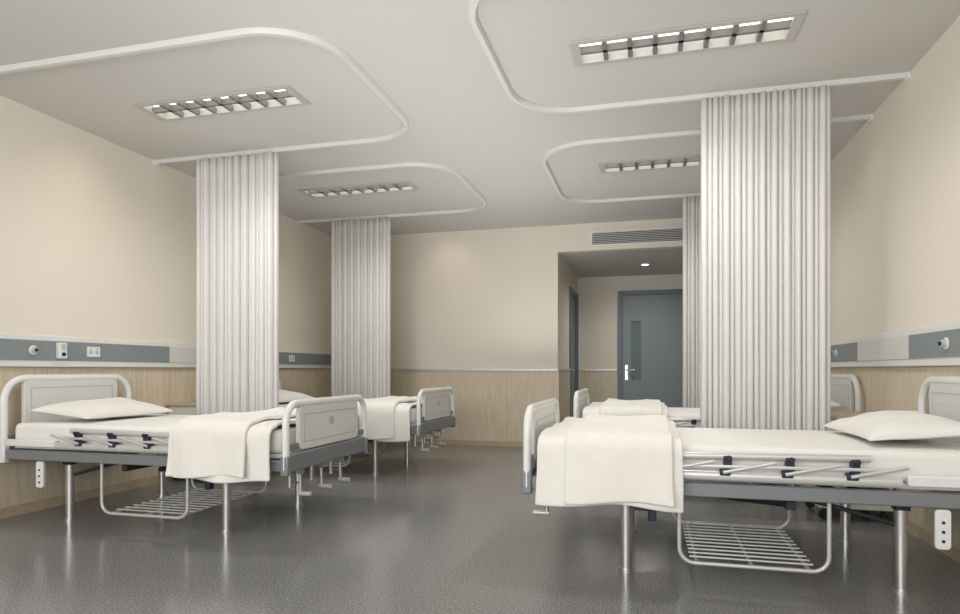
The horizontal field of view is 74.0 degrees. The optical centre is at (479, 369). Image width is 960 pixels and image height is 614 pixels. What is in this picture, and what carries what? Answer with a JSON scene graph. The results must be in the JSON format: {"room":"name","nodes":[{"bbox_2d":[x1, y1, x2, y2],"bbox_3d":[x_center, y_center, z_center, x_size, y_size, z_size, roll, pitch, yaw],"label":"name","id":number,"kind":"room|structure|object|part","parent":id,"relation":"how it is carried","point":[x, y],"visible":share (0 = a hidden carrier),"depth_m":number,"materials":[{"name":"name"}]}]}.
{"room":"hospital room","nodes":[
{"label":"hospital room","id":0,"kind":"room"},
{"bbox_2d":[0,95,330,368],"bbox_3d":[-3.366,-0.476,4.021,0.120,2.953,10.460,0,0,15],"label":"wall","id":1,"kind":"structure","parent":0,"point":[98,239],"depth_m":5.12,"materials":[{"name":"paint"}]},
{"bbox_2d":[0,475,172,518],"bbox_3d":[-3.315,0.965,3.946,0.017,0.070,10.340,0,0,15],"label":"baseboard","id":2,"kind":"structure","parent":1,"relation":"attached to","point":[28,507],"depth_m":4.86,"materials":[{"name":"brown wood"}]},
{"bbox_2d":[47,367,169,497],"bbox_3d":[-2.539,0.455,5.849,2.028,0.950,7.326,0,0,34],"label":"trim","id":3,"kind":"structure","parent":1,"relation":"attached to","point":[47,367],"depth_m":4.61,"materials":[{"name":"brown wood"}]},
{"bbox_2d":[0,367,330,507],"bbox_3d":[-3.316,0.455,3.946,0.015,0.950,10.340,0,0,15],"label":"wall paneling","id":4,"kind":"structure","parent":1,"relation":"attached to","point":[148,385],"depth_m":5.10,"materials":[{"name":"brown wood"}]},
{"bbox_2d":[0,333,330,367],"bbox_3d":[-2.875,-0.136,5.464,0.093,0.228,6.700,0,0,15],"label":"panel","id":5,"kind":"object","parent":1,"relation":"attached to","point":[16,350],"visible":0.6,"depth_m":5.07,"materials":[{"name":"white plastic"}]},
{"bbox_2d":[0,0,959,234],"bbox_3d":[-0.521,-1.863,3.209,5.795,0.020,10.340,0,0,15],"label":"ceiling","id":6,"kind":"structure","parent":0,"point":[427,56],"depth_m":4.13,"materials":[{"name":"paint"}]},
{"bbox_2d":[0,27,408,166],"bbox_3d":[-1.872,-1.830,4.501,2.524,0.044,1.760,0,0,15],"label":"track","id":7,"kind":"object","parent":6,"relation":"attached to","point":[247,31],"visible":1,"depth_m":3.76,"materials":[{"name":"white metal"}]},
{"bbox_2d":[196,151,278,414],"bbox_3d":[-2.077,-0.581,5.421,0.783,2.482,0.075,0,0,15],"label":"privacy curtain","id":8,"kind":"object","parent":7,"relation":"hanging from","point":[237,196],"visible":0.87,"depth_m":5.39,"materials":[{"name":"white fabric"}]},
{"bbox_2d":[133,85,310,121],"bbox_3d":[-1.798,-1.913,4.435,1.220,0.140,0.294,0,0,15],"label":"light","id":9,"kind":"object","parent":6,"relation":"in","point":[284,96],"depth_m":4.44,"materials":[{"name":"white metal"}]},
{"bbox_2d":[298,181,419,197],"bbox_3d":[-1.245,-1.913,6.534,1.220,0.140,0.294,0,0,15],"label":"light","id":10,"kind":"object","parent":6,"relation":"in","point":[403,185],"depth_m":6.54,"materials":[{"name":"white metal"}]},
{"bbox_2d":[279,162,486,224],"bbox_3d":[-1.275,-1.830,6.764,2.524,0.044,1.800,0,0,15],"label":"track","id":11,"kind":"object","parent":6,"relation":"attached to","point":[457,173],"visible":0.77,"depth_m":6.00,"materials":[{"name":"white metal"}]},
{"bbox_2d":[331,217,390,398],"bbox_3d":[-1.446,-0.581,7.695,0.764,2.482,0.077,0,0,15],"label":"privacy curtain","id":12,"kind":"object","parent":11,"relation":"hanging from","point":[360,248],"visible":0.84,"depth_m":7.68,"materials":[{"name":"white fabric"}]},
{"bbox_2d":[598,155,700,173],"bbox_3d":[1.686,-1.913,5.688,1.220,0.140,0.294,0,0,15],"label":"light","id":13,"kind":"object","parent":6,"relation":"in","point":[693,160],"depth_m":5.75,"materials":[{"name":"white metal"}]},
{"bbox_2d":[569,11,806,66],"bbox_3d":[1.130,-1.913,3.580,1.220,0.140,0.294,0,0,15],"label":"light","id":14,"kind":"object","parent":6,"relation":"in","point":[778,28],"depth_m":3.59,"materials":[{"name":"white metal"}]},
{"bbox_2d":[468,0,910,113],"bbox_3d":[1.261,-1.830,3.484,2.489,0.044,1.750,0,0,15],"label":"track","id":15,"kind":"object","parent":6,"relation":"attached to","point":[474,21],"visible":1,"depth_m":4.15,"materials":[{"name":"white metal"}]},
{"bbox_2d":[700,85,830,430],"bbox_3d":[1.869,-0.581,4.184,0.794,2.482,0.070,0,0,15],"label":"privacy curtain","id":16,"kind":"object","parent":15,"relation":"hanging from","point":[766,157],"visible":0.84,"depth_m":4.16,"materials":[{"name":"white fabric"}]},
{"bbox_2d":[541,113,873,202],"bbox_3d":[1.881,-1.830,5.838,2.489,0.044,1.920,0,0,15],"label":"track","id":17,"kind":"object","parent":6,"relation":"attached to","point":[869,117],"visible":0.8,"depth_m":5.16,"materials":[{"name":"white metal"}]},
{"bbox_2d":[683,195,700,407],"bbox_3d":[2.515,-0.581,6.619,0.783,2.483,0.070,0,0,15],"label":"privacy curtain","id":18,"kind":"object","parent":17,"relation":"hanging from","point":[691,205],"visible":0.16,"depth_m":6.67,"materials":[{"name":"white fabric"}]},
{"bbox_2d":[0,442,959,613],"bbox_3d":[-0.221,1.050,4.350,6.035,0.100,12.940,0,0,15],"label":"floor","id":19,"kind":"structure","parent":0,"point":[451,529],"depth_m":3.42,"materials":[{"name":"tile"}]},
{"bbox_2d":[166,401,195,479],"bbox_3d":[-2.524,0.650,5.909,0.495,0.700,0.490,0,0,15],"label":"base cabinet","id":20,"kind":"object","parent":19,"relation":"on","point":[181,408],"visible":0.08,"depth_m":5.71,"materials":[{"name":"white plastic"}]},
{"bbox_2d":[0,374,367,533],"bbox_3d":[-2.007,0.515,4.464,2.154,0.969,1.174,0,0,15],"label":"hospital bed","id":21,"kind":"object","parent":19,"relation":"on","point":[325,429],"visible":0.68,"depth_m":4.17,"materials":[{"name":"silver metal"}]},
{"bbox_3d":[-3.023,0.305,4.732,0.039,0.549,1.098,0,0,15],"label":"headboard frame","id":22,"kind":"part","parent":21,"relation":"part of","materials":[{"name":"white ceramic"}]},
{"bbox_3d":[-3.023,0.274,4.732,0.028,0.413,0.790,0,0,15],"label":"headboard panel","id":23,"kind":"part","parent":21,"relation":"part of","materials":[{"name":"white plastic"}]},
{"bbox_3d":[-3.023,0.278,4.732,0.033,0.315,0.690,0,0,15],"label":"headboard moulding","id":24,"kind":"part","parent":21,"relation":"part of","materials":[{"name":"white plastic"}]},
{"bbox_2d":[31,397,172,418],"bbox_3d":[-2.723,0.272,4.653,0.470,0.134,0.800,0,0,15],"label":"pillow","id":25,"kind":"object","parent":21,"relation":"on","point":[116,406],"visible":1,"depth_m":4.45,"materials":[{"name":"fabric"}]},
{"bbox_3d":[-2.119,0.438,3.910,1.272,0.138,0.036,0,0,15],"label":"guard rail","id":26,"kind":"part","parent":21,"relation":"part of","materials":[{"name":"silver metal"}]},
{"bbox_3d":[-2.008,0.424,4.465,2.000,0.139,1.010,0,0,15],"label":"mattress","id":27,"kind":"part","parent":21,"relation":"part of","materials":[{"name":"fabric"}]},
{"bbox_2d":[165,407,360,482],"bbox_3d":[-1.375,0.467,4.301,0.695,0.381,1.332,0,0,15],"label":"blanket","id":28,"kind":"object","parent":21,"relation":"on","point":[222,447],"visible":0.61,"depth_m":3.69,"materials":[{"name":"fabric"}]},
{"bbox_3d":[-0.991,0.378,4.196,0.039,0.404,1.098,0,0,15],"label":"footboard frame","id":29,"kind":"part","parent":21,"relation":"part of","materials":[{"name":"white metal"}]},
{"bbox_3d":[-0.991,0.346,4.196,0.028,0.268,0.790,0,0,15],"label":"footboard panel","id":30,"kind":"part","parent":21,"relation":"part of","materials":[{"name":"white plastic"}]},
{"bbox_3d":[-0.991,0.350,4.196,0.033,0.170,0.690,0,0,15],"label":"footboard moulding","id":31,"kind":"part","parent":21,"relation":"part of","materials":[{"name":"white plastic"}]},
{"bbox_2d":[279,379,454,475],"bbox_3d":[-1.443,0.515,6.601,2.154,0.969,1.174,0,0,15],"label":"hospital bed","id":32,"kind":"object","parent":19,"relation":"on","point":[429,417],"visible":0.26,"depth_m":6.22,"materials":[{"name":"silver metal"}]},
{"bbox_2d":[279,389,313,402],"bbox_3d":[-2.160,0.275,6.790,0.470,0.132,0.800,0,0,15],"label":"pillow","id":33,"kind":"object","parent":32,"relation":"on","point":[284,395],"visible":0.48,"depth_m":6.76,"materials":[{"name":"fabric"}]},
{"bbox_3d":[-1.444,0.424,6.602,2.000,0.139,1.010,0,0,15],"label":"mattress","id":34,"kind":"part","parent":32,"relation":"part of","materials":[{"name":"fabric"}]},
{"bbox_2d":[357,396,449,441],"bbox_3d":[-0.811,0.467,6.438,0.690,0.380,1.313,0,0,15],"label":"blanket","id":35,"kind":"object","parent":32,"relation":"on","point":[388,418],"visible":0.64,"depth_m":5.80,"materials":[{"name":"fabric"}]},
{"bbox_3d":[-0.427,0.378,6.333,0.039,0.404,1.098,0,0,15],"label":"footboard frame","id":36,"kind":"part","parent":32,"relation":"part of","materials":[{"name":"white plastic"}]},
{"bbox_3d":[-0.427,0.346,6.333,0.028,0.268,0.790,0,0,15],"label":"footboard panel","id":37,"kind":"part","parent":32,"relation":"part of","materials":[{"name":"white plastic"}]},
{"bbox_2d":[573,374,860,485],"bbox_3d":[1.947,0.515,5.542,2.154,0.969,1.174,0,0,15],"label":"hospital bed","id":38,"kind":"object","parent":19,"relation":"on","point":[845,388],"visible":0.17,"depth_m":5.12,"materials":[{"name":"silver metal"}]},
{"bbox_3d":[0.930,0.378,5.810,0.039,0.404,1.098,0,0,15],"label":"footboard frame","id":39,"kind":"part","parent":38,"relation":"part of","materials":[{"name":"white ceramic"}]},
{"bbox_3d":[0.930,0.346,5.810,0.028,0.268,0.790,0,0,15],"label":"footboard panel","id":40,"kind":"part","parent":38,"relation":"part of","materials":[{"name":"white plastic"}]},
{"bbox_2d":[582,398,667,417],"bbox_3d":[1.319,0.465,5.709,0.688,0.383,1.316,0,0,15],"label":"blanket","id":41,"kind":"object","parent":38,"relation":"on","point":[611,406],"visible":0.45,"depth_m":5.19,"materials":[{"name":"fabric"}]},
{"bbox_3d":[1.948,0.424,5.542,2.000,0.139,1.010,0,0,15],"label":"mattress","id":42,"kind":"part","parent":38,"relation":"part of","materials":[{"name":"fabric"}]},
{"bbox_3d":[1.770,0.438,5.004,1.272,0.138,0.036,0,0,15],"label":"guard rail","id":43,"kind":"part","parent":38,"relation":"part of","materials":[{"name":"silver metal"}]},
{"bbox_2d":[831,401,841,406],"bbox_3d":[2.663,0.272,5.353,0.470,0.131,0.800,0,0,15],"label":"pillow","id":44,"kind":"object","parent":38,"relation":"on","point":[833,404],"visible":0.05,"depth_m":4.94,"materials":[{"name":"fabric"}]},
{"bbox_3d":[2.963,0.278,5.274,0.033,0.315,0.690,0,0,15],"label":"headboard moulding","id":45,"kind":"part","parent":38,"relation":"part of","materials":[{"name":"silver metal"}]},
{"bbox_3d":[2.963,0.274,5.274,0.028,0.413,0.790,0,0,15],"label":"headboard panel","id":46,"kind":"part","parent":38,"relation":"part of","materials":[{"name":"white plastic"}]},
{"bbox_3d":[2.963,0.305,5.274,0.039,0.549,1.098,0,0,15],"label":"headboard frame","id":47,"kind":"part","parent":38,"relation":"part of","materials":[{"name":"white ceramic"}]},
{"bbox_2d":[522,376,959,595],"bbox_3d":[1.386,0.515,3.415,2.154,0.969,1.174,0,0,15],"label":"hospital bed","id":48,"kind":"object","parent":19,"relation":"on","point":[863,469],"visible":0.71,"depth_m":2.92,"materials":[{"name":"silver metal"}]},
{"bbox_3d":[0.369,0.378,3.683,0.039,0.404,1.098,0,0,15],"label":"footboard frame","id":49,"kind":"part","parent":48,"relation":"part of","materials":[{"name":"white plastic"}]},
{"bbox_3d":[0.369,0.346,3.683,0.028,0.268,0.790,0,0,15],"label":"footboard panel","id":50,"kind":"part","parent":48,"relation":"part of","materials":[{"name":"white"}]},
{"bbox_3d":[0.369,0.350,3.683,0.033,0.170,0.690,0,0,15],"label":"footboard moulding","id":51,"kind":"part","parent":48,"relation":"part of","materials":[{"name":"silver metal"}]},
{"bbox_2d":[535,414,683,512],"bbox_3d":[0.754,0.465,3.581,0.693,0.383,1.327,0,0,15],"label":"blanket","id":52,"kind":"object","parent":48,"relation":"on","point":[593,459],"visible":1,"depth_m":2.98,"materials":[{"name":"fabric"}]},
{"bbox_3d":[1.209,0.438,2.877,1.272,0.138,0.036,0,0,15],"label":"guard rail","id":53,"kind":"part","parent":48,"relation":"part of","materials":[{"name":"silver metal"}]},
{"bbox_3d":[1.387,0.424,3.414,2.000,0.139,1.010,0,0,15],"label":"mattress","id":54,"kind":"part","parent":48,"relation":"part of","materials":[{"name":"fabric"}]},
{"bbox_2d":[823,410,959,440],"bbox_3d":[2.102,0.275,3.226,0.470,0.130,0.800,0,0,15],"label":"pillow","id":55,"kind":"object","parent":48,"relation":"on","point":[888,424],"visible":1,"depth_m":2.96,"materials":[{"name":"fabric"}]},
{"bbox_3d":[2.402,0.305,3.147,0.039,0.549,1.098,0,0,15],"label":"headboard frame","id":56,"kind":"part","parent":48,"relation":"part of","materials":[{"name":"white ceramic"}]},
{"bbox_3d":[2.402,0.274,3.147,0.028,0.413,0.790,0,0,15],"label":"headboard panel","id":57,"kind":"part","parent":48,"relation":"part of","materials":[{"name":"white plastic"}]},
{"bbox_3d":[2.402,0.278,3.147,0.033,0.315,0.690,0,0,15],"label":"headboard moulding","id":58,"kind":"part","parent":48,"relation":"part of","materials":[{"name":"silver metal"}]},
{"bbox_2d":[801,411,892,519],"bbox_3d":[2.512,0.650,4.415,0.495,0.700,0.490,0,0,15],"label":"base cabinet","id":59,"kind":"object","parent":19,"relation":"on","point":[835,415],"visible":0.2,"depth_m":4.21,"materials":[{"name":"white plastic"}]},
{"bbox_2d":[391,218,682,368],"bbox_3d":[0.812,-0.426,8.266,5.795,2.853,0.120,0,0,15],"label":"wall","id":60,"kind":"structure","parent":0,"point":[470,298],"depth_m":8.42,"materials":[{"name":"paint"}]},
{"bbox_2d":[378,438,522,446],"bbox_3d":[0.111,0.965,9.601,3.723,0.070,2.377,0,0,15],"label":"baseboard","id":61,"kind":"structure","parent":60,"relation":"attached to","point":[449,442],"depth_m":8.42,"materials":[{"name":"brown wood"}]},
{"bbox_2d":[391,371,557,441],"bbox_3d":[-0.499,0.472,8.542,3.088,0.915,0.015,0,0,15],"label":"wall paneling","id":62,"kind":"structure","parent":60,"relation":"attached to","point":[489,405],"depth_m":8.38,"materials":[{"name":"brown wood"}]},
{"bbox_2d":[391,368,616,370],"bbox_3d":[1.148,-0.003,9.207,6.033,0.035,1.899,0,0,-22],"label":"trim","id":63,"kind":"structure","parent":60,"relation":"attached to","point":[453,369],"depth_m":8.42,"materials":[{"name":"silver metal"}]},
{"bbox_2d":[590,226,682,246],"bbox_3d":[2.141,-1.655,7.842,1.560,0.200,0.022,0,0,15],"label":"air vent","id":64,"kind":"object","parent":60,"relation":"in","point":[670,234],"visible":0.62,"depth_m":7.89,"materials":[{"name":"white plastic"}]},
{"bbox_2d":[548,225,576,368],"bbox_3d":[1.239,-0.426,9.312,0.120,2.853,2.360,0,0,15],"label":"wall","id":65,"kind":"structure","parent":0,"point":[561,277],"depth_m":8.19,"materials":[{"name":"paint"}]},
{"bbox_2d":[558,371,569,422],"bbox_3d":[1.302,0.472,9.287,0.015,0.915,2.375,0,0,15],"label":"trim","id":66,"kind":"structure","parent":65,"relation":"attached to","point":[563,376],"depth_m":8.69,"materials":[{"name":"brown wood"}]},
{"bbox_2d":[572,296,574,416],"bbox_3d":[1.393,-0.077,9.840,0.050,2.145,0.880,0,0,15],"label":"leaf","id":67,"kind":"object","parent":65,"relation":"attached to","point":[573,298],"visible":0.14,"depth_m":10.05,"materials":[{"name":"grey paint"}]},
{"bbox_2d":[569,287,578,416],"bbox_3d":[1.403,-0.110,9.837,0.130,2.220,1.020,0,0,15],"label":"frame","id":68,"kind":"object","parent":65,"relation":"attached to","point":[572,292],"visible":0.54,"depth_m":10.16,"materials":[{"name":"blue paint"}]},
{"bbox_2d":[560,248,682,277],"bbox_3d":[2.614,-1.560,9.011,2.692,0.100,2.240,0,0,15],"label":"ceiling","id":69,"kind":"structure","parent":0,"point":[662,261],"depth_m":8.95,"materials":[{"name":"paint"}]},
{"bbox_2d":[577,274,682,398],"bbox_3d":[2.914,-0.426,10.152,2.932,2.853,0.120,0,0,15],"label":"wall","id":70,"kind":"structure","parent":0,"point":[598,296],"depth_m":10.33,"materials":[{"name":"paint"}]},
{"bbox_2d":[579,371,616,404],"bbox_3d":[2.897,0.472,10.087,2.662,0.915,0.015,0,0,15],"label":"trim","id":71,"kind":"structure","parent":70,"relation":"attached to","point":[601,385],"depth_m":10.33,"materials":[{"name":"brown wood"}]},
{"bbox_2d":[618,289,682,399],"bbox_3d":[2.779,-0.135,10.162,1.130,2.270,0.130,0,0,15],"label":"frame","id":72,"kind":"object","parent":70,"relation":"attached to","point":[669,291],"visible":0.41,"depth_m":10.23,"materials":[{"name":"blue paint"}]},
{"bbox_2d":[622,294,682,406],"bbox_3d":[2.769,-0.102,10.126,0.990,2.195,0.126,0,0,15],"label":"leaf","id":73,"kind":"object","parent":70,"relation":"attached to","point":[660,315],"depth_m":10.13,"materials":[{"name":"grey paint"}]},
{"bbox_3d":[2.399,0.040,10.197,0.152,0.240,0.076,0,0,15],"label":"handle","id":74,"kind":"part","parent":73,"relation":"part of","materials":[{"name":"silver metal"}]},
{"bbox_2d":[631,320,640,379],"bbox_3d":[2.501,-0.315,10.207,0.154,0.954,0.010,0,0,15],"label":"panel","id":75,"kind":"object","parent":73,"relation":"attached to","point":[639,320],"visible":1,"depth_m":10.20,"materials":[{"name":"grey metal"}]},
{"bbox_2d":[632,321,639,378],"bbox_3d":[2.507,-0.315,10.231,0.130,0.930,0.005,0,0,15],"label":"glass","id":76,"kind":"object","parent":73,"relation":"in","point":[635,324],"depth_m":10.23,"materials":[{"name":"glass"}]},
{"bbox_2d":[831,16,959,367],"bbox_3d":[2.639,-0.476,3.596,0.120,2.953,12.700,0,0,15],"label":"wall","id":77,"kind":"structure","parent":0,"point":[895,184],"depth_m":4.06,"materials":[{"name":"paint"}]},
{"bbox_2d":[831,321,959,367],"bbox_3d":[2.638,-0.136,4.010,0.093,0.228,6.700,0,0,15],"label":"panel","id":78,"kind":"object","parent":77,"relation":"attached to","point":[939,344],"visible":0.75,"depth_m":3.92,"materials":[{"name":"white plastic"}]},
{"bbox_2d":[831,366,959,549],"bbox_3d":[2.574,0.455,3.613,0.015,0.950,12.700,0,0,15],"label":"wall paneling","id":79,"kind":"structure","parent":77,"relation":"attached to","point":[882,388],"depth_m":4.02,"materials":[{"name":"brown wood"}]},
{"bbox_2d":[876,511,959,562],"bbox_3d":[2.573,0.965,3.613,0.017,0.070,12.700,0,0,15],"label":"baseboard","id":80,"kind":"structure","parent":77,"relation":"attached to","point":[954,553],"depth_m":3.69,"materials":[{"name":"brown wood"}]}
]}

